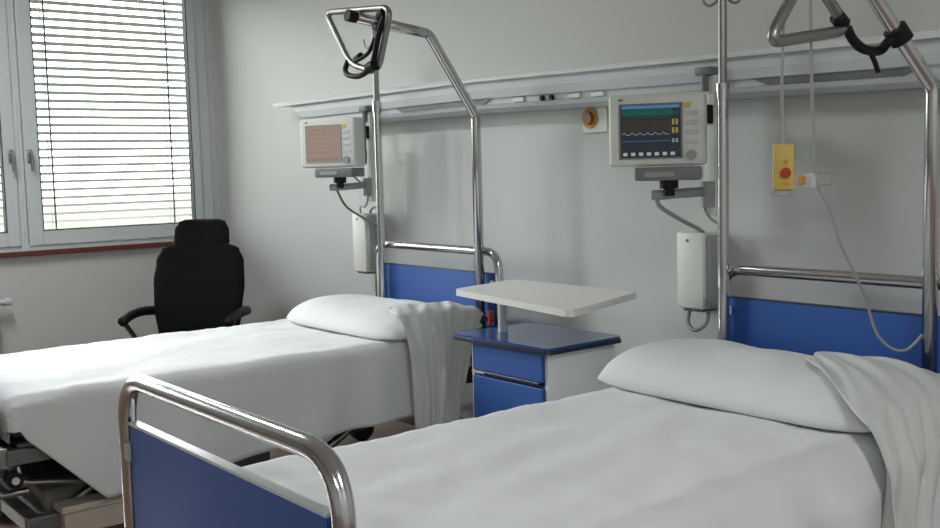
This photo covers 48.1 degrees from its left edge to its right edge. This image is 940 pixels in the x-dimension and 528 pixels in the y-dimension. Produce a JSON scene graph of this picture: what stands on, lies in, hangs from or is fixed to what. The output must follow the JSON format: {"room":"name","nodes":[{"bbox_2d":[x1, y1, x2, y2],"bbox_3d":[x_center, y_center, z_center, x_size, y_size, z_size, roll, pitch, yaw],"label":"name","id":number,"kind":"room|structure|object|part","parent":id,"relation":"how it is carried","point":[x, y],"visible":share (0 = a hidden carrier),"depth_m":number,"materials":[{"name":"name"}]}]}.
{"room":"hospital room","nodes":[
{"label":"hospital room","id":0,"kind":"room"},
{"bbox_2d":[0,0,218,353],"bbox_3d":[-4.440,-0.506,5.160,6.720,2.900,0.300,-6,7,-38],"label":"wall","id":1,"kind":"structure","parent":0,"point":[58,300],"depth_m":6.61,"materials":[{"name":"paint"}]},
{"bbox_2d":[0,297,11,353],"bbox_3d":[-3.213,0.457,5.928,1.200,0.500,0.130,-6,7,-38],"label":"radiator","id":2,"kind":"object","parent":1,"relation":"attached to","point":[5,301],"visible":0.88,"depth_m":6.23,"materials":[{"name":"white metal"}]},
{"bbox_2d":[0,0,24,252],"bbox_3d":[-3.212,-0.902,5.927,1.250,1.755,0.149,-6,7,-38],"label":"window","id":3,"kind":"structure","parent":1,"relation":"in","point":[12,239],"depth_m":6.29,"materials":[{"name":"paint"}]},
{"bbox_2d":[0,182,3,231],"bbox_3d":[-3.308,-0.927,6.045,1.226,1.620,0.082,-6,7,-38],"label":"blind","id":4,"kind":"object","parent":3,"relation":"attached to","point":[1,216],"visible":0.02,"depth_m":6.45,"materials":[{"name":"grey plastic"}]},
{"bbox_3d":[-2.730,-0.617,6.274,0.028,0.130,0.059,-6,7,-38],"label":"handle","id":5,"kind":"part","parent":3,"relation":"part of","materials":[{"name":"silver metal"}]},
{"bbox_2d":[0,241,173,257],"bbox_3d":[-3.201,-0.011,5.959,3.870,0.028,0.050,-6,7,-38],"label":"sill","id":6,"kind":"structure","parent":1,"relation":"attached to","point":[157,244],"depth_m":6.56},
{"bbox_2d":[9,0,213,250],"bbox_3d":[-2.240,-0.997,6.696,1.235,1.755,0.149,-6,7,-38],"label":"window","id":7,"kind":"structure","parent":1,"relation":"in","point":[193,27],"depth_m":6.66,"materials":[{"name":"paint"}]},
{"bbox_3d":[-2.644,-0.625,6.342,0.028,0.130,0.059,-6,7,-38],"label":"handle","id":8,"kind":"part","parent":7,"relation":"part of","materials":[{"name":"silver metal"}]},
{"bbox_2d":[30,0,191,229],"bbox_3d":[-2.336,-1.023,6.813,1.211,1.620,0.082,-6,7,-38],"label":"blind","id":9,"kind":"object","parent":7,"relation":"attached to","point":[44,35],"visible":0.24,"depth_m":6.82,"materials":[{"name":"grey plastic"}]},
{"bbox_3d":[-2.641,-0.978,6.573,0.013,1.570,0.082,-6,7,-38],"label":"ladder cord","id":10,"kind":"part","parent":9,"relation":"part of","materials":[{"name":"white fabric"}]},
{"bbox_3d":[-2.030,-1.038,7.056,0.013,1.570,0.082,-6,7,-38],"label":"ladder cord","id":11,"kind":"part","parent":9,"relation":"part of","materials":[{"name":"white fabric"}]},
{"bbox_2d":[0,420,414,527],"bbox_3d":[-1.607,1.234,1.796,7.120,0.100,9.270,-6,7,-38],"label":"floor","id":12,"kind":"structure","parent":0,"point":[396,427],"depth_m":5.13,"materials":[{"name":"tile"}]},
{"bbox_2d":[118,219,251,337],"bbox_3d":[-1.553,0.288,5.810,0.676,1.050,0.591,0,5,12],"label":"office chair","id":13,"kind":"object","parent":12,"relation":"on","point":[199,279],"visible":0.76,"depth_m":5.93,"materials":[{"name":"black fabric"}]},
{"bbox_3d":[-1.845,0.284,5.870,0.071,0.085,0.346,0,5,18],"label":"armrest","id":14,"kind":"part","parent":13,"relation":"part of","materials":[{"name":"black plastic"}]},
{"bbox_3d":[-1.520,0.159,5.976,0.550,0.555,0.199,0,5,12],"label":"backrest","id":15,"kind":"part","parent":13,"relation":"part of","materials":[{"name":"black fabric"}]},
{"bbox_3d":[-1.260,0.280,5.751,0.071,0.085,0.346,-1,5,5],"label":"armrest","id":16,"kind":"part","parent":13,"relation":"part of","materials":[{"name":"black plastic"}]},
{"bbox_2d":[0,240,503,527],"bbox_3d":[-0.963,0.462,4.255,2.110,0.957,1.014,-6,7,-38],"label":"hospital bed","id":17,"kind":"object","parent":12,"relation":"on","point":[36,491],"visible":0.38,"depth_m":3.64,"materials":[{"name":"grey paint"}]},
{"bbox_2d":[0,446,8,470],"bbox_3d":[-1.484,0.615,3.316,0.047,0.070,0.040,-6,7,-38],"label":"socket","id":18,"kind":"object","parent":17,"relation":"attached to","point":[4,452],"depth_m":3.31,"materials":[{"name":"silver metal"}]},
{"bbox_3d":[-1.440,0.679,3.319,0.051,0.052,0.050,-6,7,-38],"label":"release knob","id":19,"kind":"part","parent":17,"relation":"part of","materials":[{"name":"black plastic"}]},
{"bbox_2d":[9,432,23,437],"bbox_3d":[-0.981,0.407,4.272,1.910,0.136,0.815,-6,7,-38],"label":"mattress","id":20,"kind":"object","parent":17,"relation":"on","point":[14,435],"visible":0.09,"depth_m":3.39,"materials":[{"name":"blue"}]},
{"bbox_2d":[0,319,481,497],"bbox_3d":[-0.976,0.504,4.253,1.946,0.388,1.054,-6,7,-38],"label":"bed cover","id":21,"kind":"object","parent":20,"relation":"on","point":[63,401],"visible":0.76,"depth_m":3.85,"materials":[{"name":"white fabric"}]},
{"bbox_2d":[287,294,481,340],"bbox_3d":[-0.396,0.212,4.620,0.528,0.114,0.876,-6,7,-38],"label":"pillow","id":22,"kind":"object","parent":21,"relation":"on","point":[365,316],"visible":0.78,"depth_m":4.47,"materials":[{"name":"fabric"}]},
{"bbox_2d":[388,301,483,429],"bbox_3d":[-0.114,0.418,4.352,0.448,0.517,0.229,-6,7,-38],"label":"loose sheet","id":23,"kind":"object","parent":22,"relation":"on","point":[440,363],"visible":0.9,"depth_m":4.25,"materials":[{"name":"fabric"}]},
{"bbox_3d":[-0.972,0.515,4.258,1.950,0.050,0.900,-6,7,-38],"label":"platform frame","id":24,"kind":"part","parent":17,"relation":"part of","materials":[{"name":"grey paint"}]},
{"bbox_2d":[363,31,386,297],"bbox_3d":[-0.431,-0.284,5.105,0.054,1.660,0.145,-6,7,-38],"label":"pole","id":25,"kind":"object","parent":17,"relation":"attached to","point":[376,104],"visible":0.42,"depth_m":5.08,"materials":[{"name":"silver metal"}]},
{"bbox_2d":[344,9,485,328],"bbox_3d":[-0.199,-0.201,4.332,0.660,1.622,0.048,-6,7,-38],"label":"pole","id":26,"kind":"object","parent":17,"relation":"attached to","point":[352,16],"visible":0.81,"depth_m":4.46,"materials":[{"name":"silver metal"}]},
{"bbox_2d":[326,5,391,78],"bbox_3d":[-0.444,-0.869,4.106,0.064,0.299,0.456,-6,7,-38],"label":"handle","id":27,"kind":"object","parent":26,"relation":"attached to","point":[383,15],"visible":1,"depth_m":4.01,"materials":[{"name":"silver metal"}]},
{"bbox_3d":[-0.159,0.268,4.890,0.018,0.505,0.880,-6,7,-38],"label":"headboard panel","id":28,"kind":"part","parent":17,"relation":"part of","materials":[{"name":"blue plastic"}]},
{"bbox_2d":[118,264,939,527],"bbox_3d":[0.354,0.578,2.605,2.110,0.957,1.014,-6,7,-38],"label":"hospital bed","id":29,"kind":"object","parent":12,"relation":"on","point":[168,481],"visible":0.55,"depth_m":2.19,"materials":[{"name":"silver metal"}]},
{"bbox_3d":[-0.469,0.601,1.994,0.020,0.465,0.834,-6,7,-38],"label":"footboard panel","id":30,"kind":"part","parent":29,"relation":"part of","materials":[{"name":"blue plastic"}]},
{"bbox_2d":[702,0,740,340],"bbox_3d":[0.847,-0.134,3.508,0.054,1.585,0.145,-6,7,-38],"label":"pole","id":31,"kind":"object","parent":29,"relation":"attached to","point":[722,87],"visible":0.72,"depth_m":3.48,"materials":[{"name":"silver metal"}]},
{"bbox_3d":[1.158,0.385,3.239,0.018,0.505,0.880,-6,7,-38],"label":"headboard panel","id":32,"kind":"part","parent":29,"relation":"part of","materials":[{"name":"blue plastic"}]},
{"bbox_2d":[767,0,939,372],"bbox_3d":[1.002,-0.077,2.814,0.704,1.590,0.177,-3,6,-19],"label":"pole","id":33,"kind":"object","parent":29,"relation":"attached to","point":[882,10],"depth_m":2.89,"materials":[{"name":"silver metal"}]},
{"bbox_2d":[771,0,793,195],"bbox_3d":[0.784,-0.528,2.640,0.057,0.714,0.028,0,5,18],"label":"handset","id":34,"kind":"object","parent":33,"relation":"hanging from","point":[783,154],"visible":0.97,"depth_m":2.66,"materials":[{"name":"yellow plastic"}]},
{"bbox_3d":[0.794,-0.245,2.667,0.052,0.118,0.020,0,5,18],"label":"casing","id":35,"kind":"part","parent":34,"relation":"part of","materials":[{"name":"yellow plastic"}]},
{"bbox_3d":[0.958,-0.635,2.753,0.537,0.258,0.086,-4,6,-29],"label":"grab handle","id":36,"kind":"part","parent":33,"relation":"part of","materials":[{"name":"silver metal"}]},
{"bbox_2d":[798,0,938,351],"bbox_3d":[1.077,-0.323,2.878,0.481,1.178,0.124,-4,6,-23],"label":"cord","id":37,"kind":"object","parent":33,"relation":"hanging from","point":[809,180],"visible":0.98,"depth_m":2.77,"materials":[{"name":"grey plastic"}]},
{"bbox_2d":[804,173,817,187],"bbox_3d":[0.900,-0.221,2.779,0.030,0.037,0.024,-6,7,-38],"label":"switch","id":38,"kind":"object","parent":37,"relation":"attached to","point":[810,179],"depth_m":2.77,"materials":[{"name":"grey plastic"}]},
{"bbox_3d":[0.337,0.523,2.622,1.910,0.136,0.815,-6,7,-38],"label":"mattress","id":39,"kind":"object","parent":29,"relation":"on","visible":0},
{"bbox_2d":[242,387,939,527],"bbox_3d":[0.342,0.624,2.604,1.941,0.387,1.083,-6,7,-38],"label":"bed cover","id":40,"kind":"object","parent":39,"relation":"on","point":[614,457],"visible":0.7,"depth_m":2.40,"materials":[{"name":"white fabric"}]},
{"bbox_2d":[598,338,870,432],"bbox_3d":[0.856,0.317,3.050,0.528,0.126,0.922,-6,7,-38],"label":"pillow","id":41,"kind":"object","parent":40,"relation":"on","point":[772,384],"visible":0.74,"depth_m":2.91,"materials":[{"name":"fabric"}]},
{"bbox_2d":[806,351,939,527],"bbox_3d":[1.071,0.528,2.790,0.544,0.532,0.461,-6,7,-38],"label":"loose sheet","id":42,"kind":"object","parent":41,"relation":"on","point":[897,400],"visible":1,"depth_m":2.60,"materials":[{"name":"fabric"}]},
{"bbox_2d":[454,280,635,417],"bbox_3d":[0.268,0.523,3.861,0.517,0.842,0.834,-6,7,-38],"label":"bedside table","id":43,"kind":"object","parent":12,"relation":"on","point":[516,365],"visible":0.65,"depth_m":3.82,"materials":[{"name":"white laminate"}]},
{"bbox_3d":[0.069,0.214,4.079,0.051,0.033,0.018,1,6,28],"label":"black knob","id":44,"kind":"part","parent":43,"relation":"part of","materials":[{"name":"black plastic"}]},
{"bbox_3d":[0.079,0.209,4.073,0.022,0.055,0.022,-6,7,-38],"label":"red release lever","id":45,"kind":"part","parent":43,"relation":"part of","materials":[{"name":"red plastic"}]},
{"bbox_3d":[0.137,0.357,3.847,0.017,0.101,0.388,-6,7,-38],"label":"drawer","id":46,"kind":"part","parent":43,"relation":"part of","materials":[{"name":"blue laminate"}]},
{"bbox_3d":[0.144,0.640,3.873,0.017,0.424,0.388,-6,7,-38],"label":"door","id":47,"kind":"part","parent":43,"relation":"part of","materials":[{"name":"blue laminate"}]},
{"bbox_3d":[0.147,0.417,3.836,0.013,0.015,0.320,-6,7,-38],"label":"handle","id":48,"kind":"part","parent":43,"relation":"part of","materials":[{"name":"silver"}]},
{"bbox_2d":[456,280,635,331],"bbox_3d":[0.256,0.190,3.828,0.509,0.172,0.834,-6,7,-38],"label":"tray","id":49,"kind":"object","parent":43,"relation":"on","point":[564,300],"depth_m":3.81,"materials":[{"name":"plastic"}]},
{"bbox_2d":[209,0,939,417],"bbox_3d":[1.059,-0.526,3.801,0.200,2.900,9.270,-6,7,-38],"label":"wall","id":50,"kind":"structure","parent":0,"point":[556,209],"depth_m":4.53,"materials":[{"name":"paint"}]},
{"bbox_2d":[352,212,377,273],"bbox_3d":[-0.540,-0.111,5.617,0.118,0.322,0.142,-6,7,-38],"label":"supplies","id":51,"kind":"object","parent":50,"relation":"attached to","point":[365,239],"visible":0.72,"depth_m":5.56,"materials":[{"name":"white plastic"}]},
{"bbox_2d":[336,191,376,227],"bbox_3d":[-0.576,-0.300,5.518,0.237,0.243,0.146,-1,5,10],"label":"power cable","id":52,"kind":"object","parent":51,"relation":"attached to","point":[338,193],"visible":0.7,"depth_m":5.50,"materials":[{"name":"grey plastic"}]},
{"bbox_2d":[582,107,608,132],"bbox_3d":[0.506,-0.590,4.303,0.034,0.105,0.140,-6,7,-38],"label":"button","id":53,"kind":"object","parent":50,"relation":"attached to","point":[595,119],"visible":0.96,"depth_m":4.29,"materials":[{"name":"white plastic"}]},
{"bbox_2d":[273,29,939,122],"bbox_3d":[0.468,-0.692,4.219,0.178,0.221,5.078,-6,7,-38],"label":"rail","id":54,"kind":"object","parent":50,"relation":"attached to","point":[838,67],"visible":0.87,"depth_m":3.90,"materials":[{"name":"silver metal"}]},
{"bbox_2d":[300,111,375,200],"bbox_3d":[-0.654,-0.541,5.332,0.328,0.458,0.283,1,6,25],"label":"monitor","id":55,"kind":"object","parent":54,"relation":"attached to","point":[339,175],"depth_m":5.23,"materials":[{"name":"grey painted metal"},{"name":"black plastic"}]},
{"bbox_3d":[-0.683,-0.606,5.269,0.325,0.245,0.152,1,6,26],"label":"patient monitor","id":56,"kind":"part","parent":55,"relation":"part of","materials":[{"name":"white plastic"}]},
{"bbox_2d":[315,167,364,177],"bbox_3d":[-0.651,-0.457,5.262,0.220,0.046,0.125,1,6,26],"label":"tray","id":57,"kind":"object","parent":55,"relation":"on","point":[325,172],"depth_m":5.21,"materials":[{"name":"grey plastic"}]},
{"bbox_3d":[-0.612,-0.394,5.332,0.213,0.041,0.054,-4,6,-28],"label":"arm","id":58,"kind":"part","parent":55,"relation":"part of","materials":[{"name":"grey metal"}]},
{"bbox_2d":[353,177,368,212],"bbox_3d":[-0.551,-0.355,5.456,0.074,0.203,0.309,-2,5,-1],"label":"cable","id":59,"kind":"object","parent":55,"relation":"attached to","point":[358,180],"visible":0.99,"depth_m":5.33,"materials":[{"name":"grey plastic"}]},
{"bbox_3d":[0.209,-0.702,4.500,0.014,0.020,0.070,-6,7,-38],"label":"socket plate","id":60,"kind":"part","parent":54,"relation":"part of","materials":[{"name":"white plastic"}]},
{"bbox_3d":[0.421,-0.677,4.235,0.014,0.020,0.070,-6,7,-38],"label":"socket plate","id":61,"kind":"part","parent":54,"relation":"part of","materials":[{"name":"white plastic"}]},
{"bbox_3d":[0.502,-0.667,4.134,0.014,0.020,0.070,-6,7,-38],"label":"socket plate","id":62,"kind":"part","parent":54,"relation":"part of","materials":[{"name":"white plastic"}]},
{"bbox_2d":[609,75,717,214],"bbox_3d":[0.676,-0.407,3.646,0.364,0.488,0.234,0,5,16],"label":"patient monitor","id":63,"kind":"object","parent":54,"relation":"attached to","point":[668,177],"depth_m":3.56,"materials":[{"name":"white plastic"}]},
{"bbox_3d":[0.645,-0.459,3.607,0.325,0.245,0.152,0,5,16],"label":"patient monitor","id":64,"kind":"part","parent":63,"relation":"part of","materials":[{"name":"white plastic"}]},
{"bbox_2d":[635,166,702,180],"bbox_3d":[0.681,-0.310,3.605,0.220,0.046,0.125,0,5,16],"label":"tray","id":65,"kind":"object","parent":63,"relation":"on","point":[677,173],"depth_m":3.55,"materials":[{"name":"grey plastic"}]},
{"bbox_3d":[0.730,-0.246,3.654,0.224,0.041,0.051,-3,5,-16],"label":"arm","id":66,"kind":"part","parent":63,"relation":"part of","materials":[{"name":"grey metal"}]},
{"bbox_2d":[655,200,704,232],"bbox_3d":[0.748,-0.173,3.731,0.276,0.160,0.025,-6,7,-38],"label":"power cable","id":67,"kind":"object","parent":63,"relation":"attached to","point":[662,208],"visible":1,"depth_m":3.71,"materials":[{"name":"grey plastic"}]},
{"bbox_2d":[703,207,717,223],"bbox_3d":[0.853,-0.200,3.694,0.088,0.122,0.034,-1,5,4],"label":"cable","id":68,"kind":"object","parent":63,"relation":"hanging from","point":[704,208],"visible":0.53,"depth_m":3.70,"materials":[{"name":"grey plastic"}]},
{"bbox_2d":[677,230,717,311],"bbox_3d":[0.852,0.027,3.874,0.118,0.292,0.142,-6,7,-38],"label":"box","id":69,"kind":"object","parent":50,"relation":"attached to","point":[697,252],"visible":0.8,"depth_m":3.82,"materials":[{"name":"white plastic"}]},
{"bbox_2d":[686,311,710,331],"bbox_3d":[0.835,0.209,3.872,0.102,0.081,0.040,4,7,45],"label":"cable","id":70,"kind":"object","parent":69,"relation":"hanging from","point":[708,313],"visible":1,"depth_m":3.85,"materials":[{"name":"grey plastic"}]}
]}

